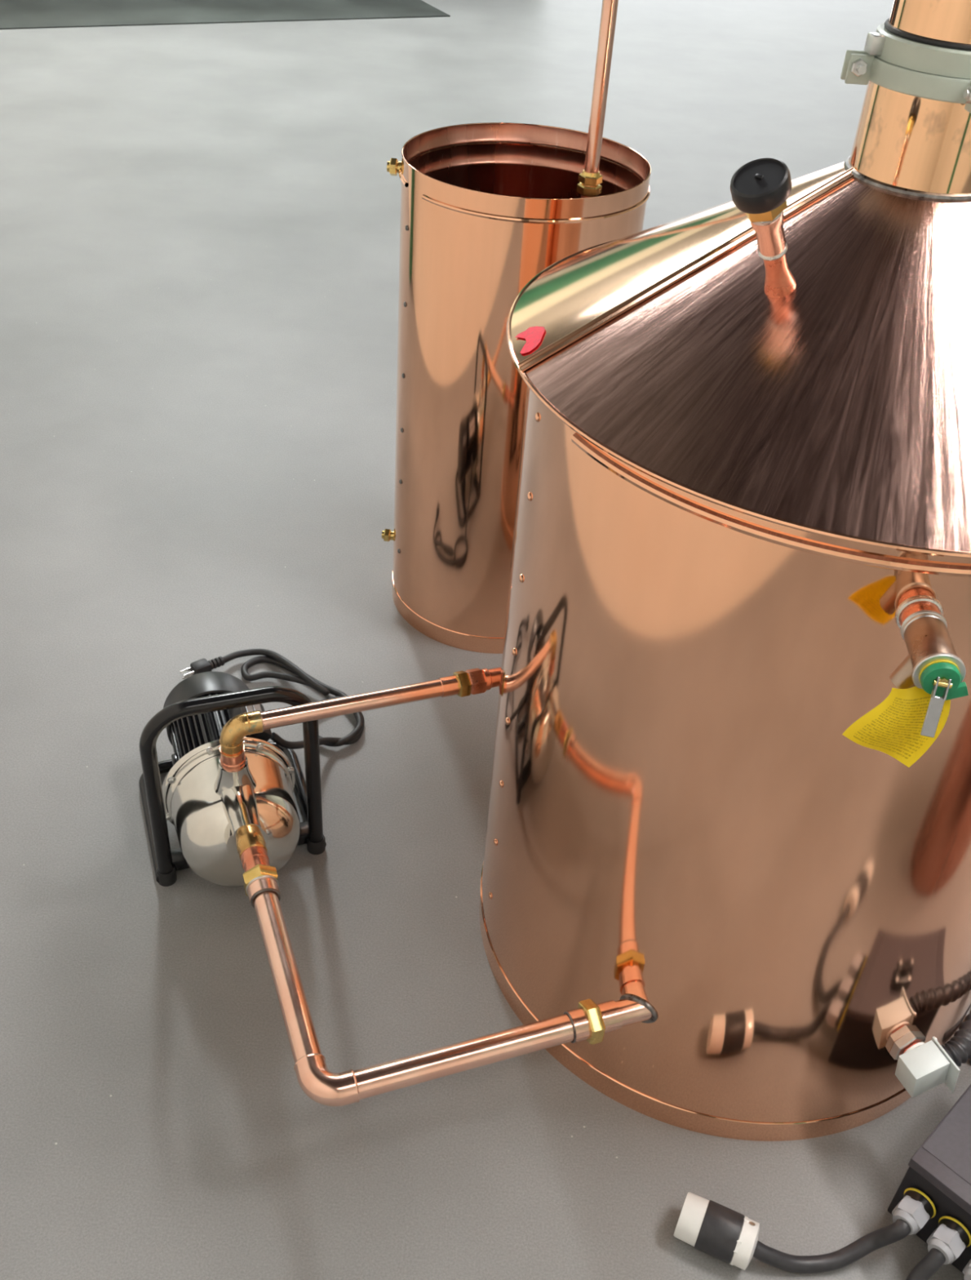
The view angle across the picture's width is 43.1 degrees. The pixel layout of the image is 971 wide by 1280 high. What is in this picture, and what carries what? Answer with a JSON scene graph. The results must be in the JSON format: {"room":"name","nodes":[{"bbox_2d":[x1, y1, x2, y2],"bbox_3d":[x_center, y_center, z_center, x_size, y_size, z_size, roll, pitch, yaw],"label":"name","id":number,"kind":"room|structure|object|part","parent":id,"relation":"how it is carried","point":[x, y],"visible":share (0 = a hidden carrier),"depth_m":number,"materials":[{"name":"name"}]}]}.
{"room":"distillery","nodes":[
{"label":"distillery","id":0,"kind":"room"},
{"bbox_2d":[0,0,970,1279],"bbox_3d":[2.389,-1.062,4.344,8.900,0.100,12.150,-9,40,-17],"label":"floor","id":1,"kind":"structure","parent":0,"point":[200,223],"depth_m":2.56,"materials":[{"name":"concrete"}]},
{"bbox_2d":[0,0,450,29],"bbox_3d":[-1.747,-3.807,7.398,3.000,0.008,0.820,-13,41,-22],"label":"rubber mat","id":2,"kind":"object","parent":1,"relation":"on","point":[14,14],"visible":1,"depth_m":7.30,"materials":[{"name":"grey rubber"}]},
{"bbox_2d":[138,648,364,887],"bbox_3d":[-0.421,0.103,2.146,0.384,0.375,0.707,5,37,0],"label":"pump","id":3,"kind":"object","parent":1,"relation":"on","point":[206,803],"visible":0.87,"depth_m":1.96,"materials":[{"name":"silver metal"}]},
{"bbox_3d":[-0.456,0.189,2.105,0.149,0.149,0.157,-9,40,-17],"label":"motor","id":4,"kind":"part","parent":3,"relation":"part of","materials":[{"name":"black paint"}]},
{"bbox_3d":[-0.402,0.227,1.976,0.281,0.362,0.027,-9,40,-17],"label":"carry handle","id":5,"kind":"part","parent":3,"relation":"part of","materials":[{"name":"black paint"}]},
{"bbox_3d":[-0.457,0.293,2.182,0.287,0.022,0.279,-9,40,-17],"label":"rail","id":6,"kind":"part","parent":3,"relation":"part of","materials":[{"name":"black metal"}]},
{"bbox_3d":[-0.391,0.122,2.082,0.028,0.025,0.070,-9,40,-17],"label":"rating plate","id":7,"kind":"part","parent":3,"relation":"part of","materials":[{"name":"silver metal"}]},
{"bbox_2d":[219,666,501,770],"bbox_3d":[-0.158,0.113,1.946,0.527,0.099,0.039,-10,40,-18],"label":"pipe","id":8,"kind":"object","parent":3,"relation":"attached to","point":[474,681],"visible":0.86,"depth_m":1.90,"materials":[{"name":"orange metal"}]},
{"bbox_2d":[235,825,657,1106],"bbox_3d":[-0.135,0.475,1.637,0.674,0.057,0.343,19,40,18],"label":"pipe","id":9,"kind":"object","parent":3,"relation":"attached to","point":[590,1021],"visible":1,"depth_m":1.59,"materials":[{"name":"orange metal"}]},
{"bbox_2d":[382,122,651,653],"bbox_3d":[0.032,-0.486,2.484,0.477,0.952,0.454,5,37,0],"label":"tank","id":10,"kind":"object","parent":1,"relation":"on","point":[486,208],"visible":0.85,"depth_m":2.31,"materials":[{"name":"orange metal"}]},
{"bbox_2d":[577,0,618,197],"bbox_3d":[0.173,-0.694,2.195,0.043,1.589,0.037,5,37,0],"label":"tube","id":11,"kind":"object","parent":10,"relation":"in","point":[590,180],"visible":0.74,"depth_m":2.03,"materials":[{"name":"orange metal"}]},
{"bbox_2d":[479,80,970,1141],"bbox_3d":[0.433,-0.061,1.659,0.863,1.335,0.863,-17,42,-25],"label":"copper still boiler","id":12,"kind":"object","parent":1,"relation":"on","point":[746,443],"visible":0.97,"depth_m":1.34,"materials":[{"name":"metal"}]},
{"bbox_3d":[0.418,-0.547,1.550,0.858,0.211,0.429,-4,38,-11],"label":"lid panel","id":13,"kind":"part","parent":12,"relation":"part of","materials":[{"name":"orange metal"}]},
{"bbox_3d":[0.505,-0.287,1.221,0.858,0.211,0.429,-4,38,-11],"label":"lid panel","id":14,"kind":"part","parent":12,"relation":"part of","materials":[{"name":"orange metal"}]},
{"bbox_2d":[840,22,970,113],"bbox_3d":[0.473,-0.589,1.252,0.179,0.050,0.174,29,44,28],"label":"clamp","id":15,"kind":"object","parent":12,"relation":"attached to","point":[890,60],"visible":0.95,"depth_m":1.20,"materials":[{"name":"grey metal"}]},
{"bbox_2d":[884,0,970,50],"bbox_3d":[0.492,-0.803,1.089,0.149,0.491,0.149,5,37,0],"label":"column","id":16,"kind":"structure","parent":15,"relation":"on","point":[947,24],"depth_m":1.18,"materials":[{"name":"orange metal"}]},
{"bbox_2d":[889,1031,959,1097],"bbox_3d":[0.583,0.567,1.641,0.067,0.062,0.076,-11,40,-20],"label":"junction box","id":17,"kind":"object","parent":12,"relation":"attached to","point":[922,1066],"visible":1,"depth_m":1.63,"materials":[{"name":"metal"}]},
{"bbox_2d":[902,1042,918,1053],"bbox_3d":[0.574,0.553,1.653,0.030,0.035,0.004,-13,41,-21],"label":"washer","id":18,"kind":"object","parent":17,"relation":"in","point":[908,1047],"depth_m":1.64,"materials":[{"name":"red rubber"}]},
{"bbox_3d":[0.611,0.568,1.641,0.014,0.059,0.054,-11,40,-20],"label":"plate","id":19,"kind":"part","parent":17,"relation":"part of","materials":[{"name":"grey paint"}]},
{"bbox_2d":[942,1009,970,1066],"bbox_3d":[0.772,0.567,1.792,0.416,0.218,0.080,-16,42,-24],"label":"conduit","id":20,"kind":"object","parent":17,"relation":"attached to","point":[958,1047],"visible":0.84,"depth_m":1.64,"materials":[{"name":"black plastic"}]},
{"bbox_2d":[889,596,968,737],"bbox_3d":[0.410,0.019,1.145,0.058,0.069,0.139,5,37,0],"label":"valve","id":21,"kind":"object","parent":12,"relation":"attached to","point":[932,664],"visible":0.99,"depth_m":1.12,"materials":[{"name":"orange metal"}]},
{"bbox_2d":[842,686,951,767],"bbox_3d":[0.378,0.075,1.133,0.092,0.086,0.027,5,37,0],"label":"tag","id":22,"kind":"object","parent":21,"relation":"hanging from","point":[894,727],"visible":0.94,"depth_m":1.13,"materials":[{"name":"yellow paper"}]},
{"bbox_3d":[0.405,0.059,1.105,0.013,0.053,0.029,14,38,12],"label":"lever","id":23,"kind":"part","parent":21,"relation":"part of","materials":[{"name":"metal"}]},
{"bbox_2d":[919,659,960,684],"bbox_3d":[0.410,0.033,1.109,0.036,0.036,0.002,6,37,2],"label":"cap","id":24,"kind":"object","parent":21,"relation":"in","point":[931,672],"depth_m":1.10,"materials":[{"name":"green plastic"}]},
{"bbox_2d":[674,1191,911,1273],"bbox_3d":[0.397,0.776,1.591,0.300,0.086,0.083,8,38,5],"label":"power cord","id":25,"kind":"object","parent":1,"relation":"on","point":[724,1233],"visible":1,"depth_m":1.59,"materials":[{"name":"black rubber"}]},
{"bbox_2d":[906,1248,946,1279],"bbox_3d":[0.599,0.899,1.454,0.106,0.086,0.327,-13,41,-22],"label":"power cord","id":26,"kind":"object","parent":1,"relation":"on","point":[934,1260],"visible":1,"depth_m":1.55,"materials":[{"name":"black rubber"}]},
{"bbox_2d":[887,1084,970,1279],"bbox_3d":[0.677,0.712,1.632,0.291,0.175,0.170,-29,48,-36],"label":"control box","id":27,"kind":"object","parent":1,"relation":"on","point":[933,1197],"visible":0.98,"depth_m":1.59,"materials":[{"name":"black metal"}]},
{"bbox_3d":[0.697,0.669,1.620,0.245,0.017,0.170,-29,48,-36],"label":"box lid","id":28,"kind":"part","parent":27,"relation":"part of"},
{"bbox_3d":[0.697,0.662,1.614,0.195,0.001,0.166,-29,48,-36],"label":"lid plate","id":29,"kind":"part","parent":27,"relation":"part of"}
]}

